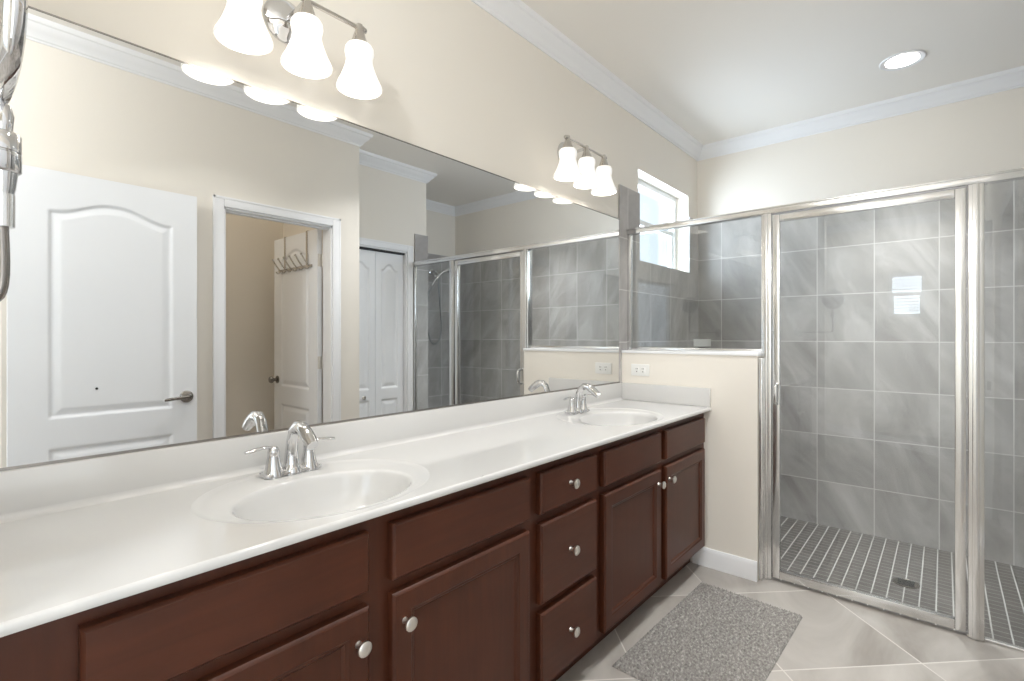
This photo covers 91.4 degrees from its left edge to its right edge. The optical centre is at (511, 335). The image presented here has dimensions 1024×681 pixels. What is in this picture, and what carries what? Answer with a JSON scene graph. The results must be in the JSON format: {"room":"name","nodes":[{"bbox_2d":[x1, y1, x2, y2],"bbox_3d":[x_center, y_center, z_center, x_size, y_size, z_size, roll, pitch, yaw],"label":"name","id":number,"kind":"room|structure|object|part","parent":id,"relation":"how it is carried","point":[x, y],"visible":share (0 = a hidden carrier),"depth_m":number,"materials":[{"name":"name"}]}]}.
{"room":"bathroom","nodes":[
{"label":"bathroom","id":0,"kind":"room"},
{"bbox_2d":[28,0,696,271],"bbox_3d":[-0.667,-0.062,1.646,0.160,2.870,6.620,0,0,41],"label":"wall","id":1,"kind":"structure","parent":0,"point":[456,82],"depth_m":2.02,"materials":[{"name":"white paint"}]},
{"bbox_2d":[213,0,381,99],"bbox_3d":[-0.606,-0.886,1.439,0.202,0.250,0.473,0,0,41],"label":"vanity light","id":2,"kind":"object","parent":1,"relation":"attached to","point":[241,27],"visible":1,"depth_m":1.43,"materials":[{"name":"white glass"}]},
{"bbox_3d":[-0.691,-0.829,1.290,0.137,0.136,0.137,0,0,41],"label":"lamp shade","id":3,"kind":"part","parent":2,"relation":"part of","materials":[{"name":"white glass"}]},
{"bbox_3d":[-0.671,-0.945,1.494,0.032,0.132,0.132,0,0,41],"label":"plate","id":4,"kind":"part","parent":2,"relation":"part of","materials":[{"name":"silver metal"}]},
{"bbox_3d":[-0.622,-0.948,1.452,0.109,0.022,0.016,0,0,41],"label":"arm","id":5,"kind":"part","parent":2,"relation":"part of","materials":[{"name":"silver metal"}]},
{"bbox_2d":[298,0,314,15],"bbox_3d":[-0.581,-0.925,1.417,0.062,0.072,0.062,0,0,41],"label":"socket","id":6,"kind":"object","parent":2,"relation":"attached to","point":[305,8],"depth_m":1.40,"materials":[{"name":"silver metal"}]},
{"bbox_3d":[-0.581,-0.829,1.417,0.137,0.136,0.137,0,0,41],"label":"lamp shade","id":7,"kind":"part","parent":2,"relation":"part of","materials":[{"name":"white glass"}]},
{"bbox_3d":[-0.471,-0.829,1.544,0.137,0.136,0.137,0,0,41],"label":"lamp shade","id":8,"kind":"part","parent":2,"relation":"part of","materials":[{"name":"white glass"}]},
{"bbox_2d":[352,23,366,41],"bbox_3d":[-0.471,-0.925,1.544,0.062,0.072,0.062,0,0,41],"label":"socket","id":9,"kind":"object","parent":2,"relation":"attached to","point":[360,31],"depth_m":1.53,"materials":[{"name":"silver metal"}]},
{"bbox_2d":[0,6,619,470],"bbox_3d":[-0.238,-0.214,2.012,0.010,0.994,2.736,0,0,41],"label":"vanity mirror","id":10,"kind":"object","parent":1,"relation":"attached to","point":[198,255],"visible":1,"depth_m":1.41,"materials":[{"name":"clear mirror"}]},
{"bbox_2d":[0,382,623,523],"bbox_3d":[-0.232,0.335,1.998,0.036,0.104,2.783,0,0,41],"label":"backsplash","id":11,"kind":"structure","parent":1,"relation":"attached to","point":[28,492],"depth_m":1.34,"materials":[{"name":"white stone"}]},
{"bbox_2d":[553,135,616,195],"bbox_3d":[0.352,-0.886,2.549,0.202,0.250,0.473,0,0,41],"label":"vanity light","id":12,"kind":"object","parent":1,"relation":"attached to","point":[584,176],"visible":1,"depth_m":2.49,"materials":[{"name":"white glass"}]},
{"bbox_3d":[0.288,-0.945,2.605,0.032,0.132,0.132,0,0,41],"label":"plate","id":13,"kind":"part","parent":12,"relation":"part of","materials":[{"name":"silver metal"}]},
{"bbox_2d":[562,135,572,147],"bbox_3d":[0.268,-0.925,2.401,0.062,0.072,0.062,0,0,41],"label":"socket","id":14,"kind":"object","parent":12,"relation":"attached to","point":[567,144],"depth_m":2.38,"materials":[{"name":"silver metal"}]},
{"bbox_3d":[0.268,-0.829,2.401,0.137,0.136,0.137,0,0,41],"label":"lamp shade","id":15,"kind":"part","parent":12,"relation":"part of","materials":[{"name":"white glass"}]},
{"bbox_3d":[0.377,-0.829,2.528,0.137,0.136,0.137,0,0,41],"label":"lamp shade","id":16,"kind":"part","parent":12,"relation":"part of","materials":[{"name":"white glass"}]},
{"bbox_2d":[582,145,591,156],"bbox_3d":[0.377,-0.925,2.528,0.062,0.072,0.062,0,0,41],"label":"socket","id":17,"kind":"object","parent":12,"relation":"attached to","point":[586,153],"depth_m":2.51,"materials":[{"name":"silver metal"}]},
{"bbox_2d":[599,154,608,165],"bbox_3d":[0.487,-0.925,2.655,0.062,0.072,0.062,0,0,41],"label":"socket","id":18,"kind":"object","parent":12,"relation":"attached to","point":[603,162],"depth_m":2.64,"materials":[{"name":"silver metal"}]},
{"bbox_3d":[0.487,-0.829,2.655,0.137,0.136,0.137,0,0,41],"label":"lamp shade","id":19,"kind":"part","parent":12,"relation":"part of","materials":[{"name":"white glass"}]},
{"bbox_2d":[638,179,675,268],"bbox_3d":[1.000,-0.787,3.642,0.055,0.595,0.840,0,0,41],"label":"window","id":20,"kind":"structure","parent":1,"relation":"in","point":[671,234],"depth_m":3.91,"materials":[{"name":"white plastic"}]},
{"bbox_3d":[1.000,-0.670,3.642,0.035,0.290,0.770,0,0,41],"label":"sash","id":21,"kind":"part","parent":20,"relation":"part of","materials":[{"name":"clear glass"}]},
{"bbox_2d":[618,184,697,381],"bbox_3d":[1.065,0.190,3.520,0.012,2.225,1.320,0,0,41],"label":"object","id":22,"kind":"structure","parent":1,"relation":"attached to","point":[664,299],"depth_m":3.38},
{"bbox_2d":[471,0,1023,160],"bbox_3d":[0.480,-1.452,0.656,2.870,0.092,6.420,0,0,41],"label":"crown molding","id":23,"kind":"structure","parent":1,"relation":"attached to","point":[516,15],"depth_m":3.02,"materials":[{"name":"white paint"}]},
{"bbox_2d":[622,353,760,580],"bbox_3d":[1.004,0.677,2.861,0.780,1.150,0.136,0,0,41],"label":"wall","id":24,"kind":"structure","parent":0,"point":[731,444],"depth_m":2.65,"materials":[{"name":"white paint"}]},
{"bbox_2d":[631,364,648,375],"bbox_3d":[0.762,0.203,2.974,0.116,0.070,0.009,0,0,41],"label":"wall outlet","id":25,"kind":"object","parent":24,"relation":"attached to","point":[636,369],"visible":1,"depth_m":2.97,"materials":[{"name":"white plastic"}]},
{"bbox_2d":[622,350,760,355],"bbox_3d":[1.008,0.095,2.863,0.784,0.015,0.156,0,0,41],"label":"cap","id":26,"kind":"object","parent":24,"relation":"on","point":[623,351],"visible":0.76,"depth_m":2.77,"materials":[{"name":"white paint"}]},
{"bbox_2d":[692,547,756,581],"bbox_3d":[1.125,1.202,2.658,0.330,0.100,0.014,0,0,41],"label":"baseboard","id":27,"kind":"structure","parent":24,"relation":"attached to","point":[731,564],"depth_m":2.64,"materials":[{"name":"white paint"}]},
{"bbox_2d":[521,0,1023,144],"bbox_3d":[0.499,-1.548,0.639,3.280,0.100,6.620,0,0,41],"label":"ceiling","id":28,"kind":"structure","parent":0,"point":[719,70],"depth_m":2.60,"materials":[{"name":"white paint"}]},
{"bbox_2d":[879,49,926,70],"bbox_3d":[2.119,-1.494,2.715,0.204,0.006,0.204,0,0,41],"label":"recessed light","id":29,"kind":"object","parent":28,"relation":"in","point":[905,59],"visible":1,"depth_m":2.71,"materials":[{"name":"white paint"}]},
{"bbox_2d":[557,561,1023,680],"bbox_3d":[0.149,1.312,0.096,3.100,0.120,5.340,0,0,41],"label":"floor","id":30,"kind":"structure","parent":0,"point":[836,638],"depth_m":2.04,"materials":[{"name":"tile"}]},
{"bbox_2d":[0,469,528,680],"bbox_3d":[-0.525,0.829,1.244,0.554,0.847,1.258,0,0,41],"label":"base cabinet","id":31,"kind":"object","parent":30,"relation":"on","point":[437,589],"visible":1,"depth_m":1.07,"materials":[{"name":"brown wood"}]},
{"bbox_3d":[-0.485,0.503,0.933,0.024,0.134,0.493,0,0,41],"label":"false drawer","id":32,"kind":"part","parent":31,"relation":"part of","materials":[{"name":"brown wood"}]},
{"bbox_3d":[-0.485,0.863,0.933,0.024,0.523,0.493,0,0,41],"label":"cabinet door","id":33,"kind":"part","parent":31,"relation":"part of","materials":[{"name":"brown wood"}]},
{"bbox_2d":[0,382,710,637],"bbox_3d":[-0.038,0.410,1.831,0.548,0.255,2.783,0,0,41],"label":"countertop","id":34,"kind":"structure","parent":31,"relation":"on","point":[77,536],"depth_m":1.23,"materials":[{"name":"white stone"}]},
{"bbox_2d":[244,420,334,478],"bbox_3d":[-0.620,0.311,1.414,0.190,0.152,0.189,0,0,-4],"label":"faucet","id":35,"kind":"object","parent":34,"relation":"on","point":[273,469],"visible":1,"depth_m":1.38,"materials":[{"name":"silver metal"}]},
{"bbox_3d":[-0.674,0.343,1.361,0.056,0.087,0.105,0,0,41],"label":"handle","id":36,"kind":"part","parent":35,"relation":"part of","materials":[{"name":"silver metal"}]},
{"bbox_3d":[-0.625,0.373,1.418,0.060,0.029,0.160,0,0,41],"label":"plate","id":37,"kind":"part","parent":35,"relation":"part of","materials":[{"name":"silver metal"}]},
{"bbox_3d":[-0.585,0.307,1.384,0.157,0.145,0.052,0,0,41],"label":"spout","id":38,"kind":"part","parent":35,"relation":"part of","materials":[{"name":"silver metal"}]},
{"bbox_3d":[-0.576,0.343,1.475,0.056,0.087,0.105,0,0,41],"label":"handle","id":39,"kind":"part","parent":35,"relation":"part of","materials":[{"name":"silver metal"}]},
{"bbox_2d":[191,459,429,523],"bbox_3d":[-0.488,0.461,1.294,0.480,0.153,0.584,0,0,41],"label":"basin","id":40,"kind":"object","parent":34,"relation":"in","point":[341,488],"depth_m":1.35,"materials":[{"name":"white ceramic"}]},
{"bbox_2d":[563,383,600,414],"bbox_3d":[0.337,0.311,2.523,0.190,0.152,0.189,0,0,-4],"label":"faucet","id":41,"kind":"object","parent":34,"relation":"on","point":[577,405],"visible":1,"depth_m":2.49,"materials":[{"name":"silver metal"}]},
{"bbox_3d":[0.283,0.343,2.470,0.056,0.087,0.105,0,0,41],"label":"handle","id":42,"kind":"part","parent":41,"relation":"part of","materials":[{"name":"silver metal"}]},
{"bbox_3d":[0.332,0.373,2.527,0.060,0.029,0.160,0,0,41],"label":"plate","id":43,"kind":"part","parent":41,"relation":"part of","materials":[{"name":"silver metal"}]},
{"bbox_3d":[0.381,0.343,2.584,0.056,0.087,0.105,0,0,41],"label":"handle","id":44,"kind":"part","parent":41,"relation":"part of","materials":[{"name":"silver metal"}]},
{"bbox_3d":[0.372,0.307,2.493,0.157,0.145,0.052,0,0,41],"label":"spout","id":45,"kind":"part","parent":41,"relation":"part of","materials":[{"name":"silver metal"}]},
{"bbox_2d":[556,408,663,425],"bbox_3d":[0.472,0.461,2.406,0.480,0.153,0.584,0,0,41],"label":"basin","id":46,"kind":"object","parent":34,"relation":"in","point":[596,416],"depth_m":2.52,"materials":[{"name":"white ceramic"}]},
{"bbox_3d":[-0.323,0.672,1.079,0.032,0.033,0.033,0,0,41],"label":"knob","id":47,"kind":"part","parent":31,"relation":"part of","materials":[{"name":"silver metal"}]},
{"bbox_3d":[-0.242,0.672,1.173,0.032,0.033,0.033,0,0,41],"label":"knob","id":48,"kind":"part","parent":31,"relation":"part of","materials":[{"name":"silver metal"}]},
{"bbox_3d":[-0.118,0.503,1.359,0.024,0.134,0.506,0,0,41],"label":"false drawer","id":49,"kind":"part","parent":31,"relation":"part of","materials":[{"name":"brown wood"}]},
{"bbox_3d":[-0.118,0.863,1.359,0.024,0.523,0.506,0,0,41],"label":"cabinet door","id":50,"kind":"part","parent":31,"relation":"part of","materials":[{"name":"brown wood"}]},
{"bbox_2d":[529,448,596,680],"bbox_3d":[0.014,0.829,1.869,0.554,0.847,0.392,0,0,41],"label":"base cabinet","id":51,"kind":"object","parent":30,"relation":"on","point":[562,501],"visible":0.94,"depth_m":1.68,"materials":[{"name":"brown wood"}]},
{"bbox_3d":[0.195,0.503,1.722,0.024,0.134,0.336,0,0,41],"label":"drawer","id":52,"kind":"part","parent":51,"relation":"part of","materials":[{"name":"brown wood"}]},
{"bbox_3d":[0.195,0.730,1.722,0.024,0.256,0.336,0,0,41],"label":"drawer","id":53,"kind":"part","parent":51,"relation":"part of","materials":[{"name":"brown wood"}]},
{"bbox_3d":[0.195,1.006,1.722,0.024,0.238,0.336,0,0,41],"label":"drawer","id":54,"kind":"part","parent":51,"relation":"part of","materials":[{"name":"brown wood"}]},
{"bbox_3d":[0.212,0.500,1.699,0.032,0.033,0.033,0,0,41],"label":"knob","id":55,"kind":"part","parent":51,"relation":"part of","materials":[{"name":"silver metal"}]},
{"bbox_3d":[0.212,0.727,1.699,0.032,0.033,0.033,0,0,41],"label":"knob","id":56,"kind":"part","parent":51,"relation":"part of","materials":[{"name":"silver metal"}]},
{"bbox_3d":[0.212,1.002,1.699,0.032,0.033,0.033,0,0,41],"label":"knob","id":57,"kind":"part","parent":51,"relation":"part of","materials":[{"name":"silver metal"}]},
{"bbox_2d":[578,413,704,660],"bbox_3d":[0.510,0.829,2.444,0.554,0.847,1.126,0,0,41],"label":"base cabinet","id":58,"kind":"object","parent":30,"relation":"on","point":[650,492],"visible":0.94,"depth_m":2.17,"materials":[{"name":"brown wood"}]},
{"bbox_3d":[0.504,0.503,2.079,0.024,0.134,0.495,0,0,41],"label":"false drawer","id":59,"kind":"part","parent":58,"relation":"part of","materials":[{"name":"brown wood"}]},
{"bbox_3d":[0.504,0.863,2.079,0.024,0.523,0.495,0,0,41],"label":"cabinet door","id":60,"kind":"part","parent":58,"relation":"part of","materials":[{"name":"brown wood"}]},
{"bbox_3d":[0.667,0.662,2.226,0.032,0.033,0.033,0,0,41],"label":"knob","id":61,"kind":"part","parent":58,"relation":"part of","materials":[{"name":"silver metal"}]},
{"bbox_3d":[0.743,0.662,2.313,0.032,0.033,0.033,0,0,41],"label":"knob","id":62,"kind":"part","parent":58,"relation":"part of","materials":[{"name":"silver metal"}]},
{"bbox_3d":[0.864,0.503,2.496,0.024,0.134,0.492,0,0,41],"label":"false drawer","id":63,"kind":"part","parent":58,"relation":"part of","materials":[{"name":"brown wood"}]},
{"bbox_3d":[0.864,0.863,2.496,0.024,0.523,0.492,0,0,41],"label":"cabinet door","id":64,"kind":"part","parent":58,"relation":"part of","materials":[{"name":"brown wood"}]},
{"bbox_2d":[612,582,802,680],"bbox_3d":[0.836,1.243,2.059,0.455,0.018,0.860,0,0,42],"label":"bath mat","id":65,"kind":"object","parent":30,"relation":"on","point":[713,634],"visible":1,"depth_m":2.03,"materials":[{"name":"grey fabric"}]},
{"bbox_2d":[626,168,1023,651],"bbox_3d":[1.518,0.295,2.425,2.105,1.913,0.128,0,0,41],"label":"shower enclosure","id":66,"kind":"object","parent":30,"relation":"on","point":[770,360],"visible":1,"depth_m":2.12,"materials":[{"name":"silver metal"}]},
{"bbox_3d":[1.324,0.311,2.593,0.049,1.878,0.128,0,0,41],"label":"corner post","id":67,"kind":"part","parent":66,"relation":"part of","materials":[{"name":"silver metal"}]},
{"bbox_3d":[1.339,0.295,2.535,0.018,0.123,0.049,0,0,36],"label":"door handle","id":68,"kind":"part","parent":66,"relation":"part of","materials":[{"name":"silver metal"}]},
{"bbox_3d":[1.520,-0.644,2.426,2.104,0.034,0.056,0,0,41],"label":"header rail","id":69,"kind":"part","parent":66,"relation":"part of","materials":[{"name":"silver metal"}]},
{"bbox_3d":[1.624,0.308,2.335,0.735,1.856,0.030,0,0,41],"label":"shower door","id":70,"kind":"part","parent":66,"relation":"part of","materials":[{"name":"clear glass"}]},
{"bbox_3d":[1.925,0.311,2.074,0.050,1.878,0.052,0,0,41],"label":"strike post","id":71,"kind":"part","parent":66,"relation":"part of","materials":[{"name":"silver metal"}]},
{"bbox_2d":[697,87,1023,217],"bbox_3d":[2.652,-0.062,3.087,2.980,2.870,0.100,0,0,41],"label":"wall","id":72,"kind":"structure","parent":0,"point":[983,134],"depth_m":3.27,"materials":[{"name":"white paint"}]},
{"bbox_2d":[698,179,1023,567],"bbox_3d":[2.578,0.190,3.077,2.858,2.225,0.012,0,0,41],"label":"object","id":73,"kind":"structure","parent":72,"relation":"attached to","point":[868,297],"depth_m":3.23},
{"bbox_2d":[694,339,710,346],"bbox_3d":[1.498,0.053,3.936,0.100,0.058,0.100,0,0,41],"label":"soap dish","id":74,"kind":"object","parent":73,"relation":"attached to","point":[697,342],"visible":1,"depth_m":3.91,"materials":[{"name":"white ceramic"}]},
{"bbox_2d":[773,516,1023,647],"bbox_3d":[2.266,1.337,2.641,2.980,0.070,1.280,0,0,41],"label":"floor","id":75,"kind":"structure","parent":0,"point":[867,563],"depth_m":2.78,"materials":[{"name":"tile"}]},
{"bbox_2d":[892,577,919,588],"bbox_3d":[2.075,1.300,2.634,0.116,0.004,0.116,0,0,41],"label":"floor drain","id":76,"kind":"object","parent":75,"relation":"on","point":[903,582],"visible":1,"depth_m":2.63,"materials":[{"name":"silver metal"}]},
{"bbox_3d":[-0.957,-0.123,0.712,0.620,2.750,0.108,0,0,41],"label":"wall","id":77,"kind":"structure","parent":0,"visible":0},
{"bbox_2d":[0,0,27,300],"bbox_3d":[-0.691,-0.218,0.618,0.447,0.452,0.048,0,0,28],"label":"makeup mirror","id":78,"kind":"object","parent":77,"relation":"attached to","point":[13,13],"visible":1,"depth_m":0.55,"materials":[{"name":"silver metal"}]},
{"bbox_3d":[-0.712,-0.078,0.627,0.323,0.095,0.041,0,0,31],"label":"swing arm","id":79,"kind":"part","parent":78,"relation":"part of","materials":[{"name":"silver metal"}]}
]}

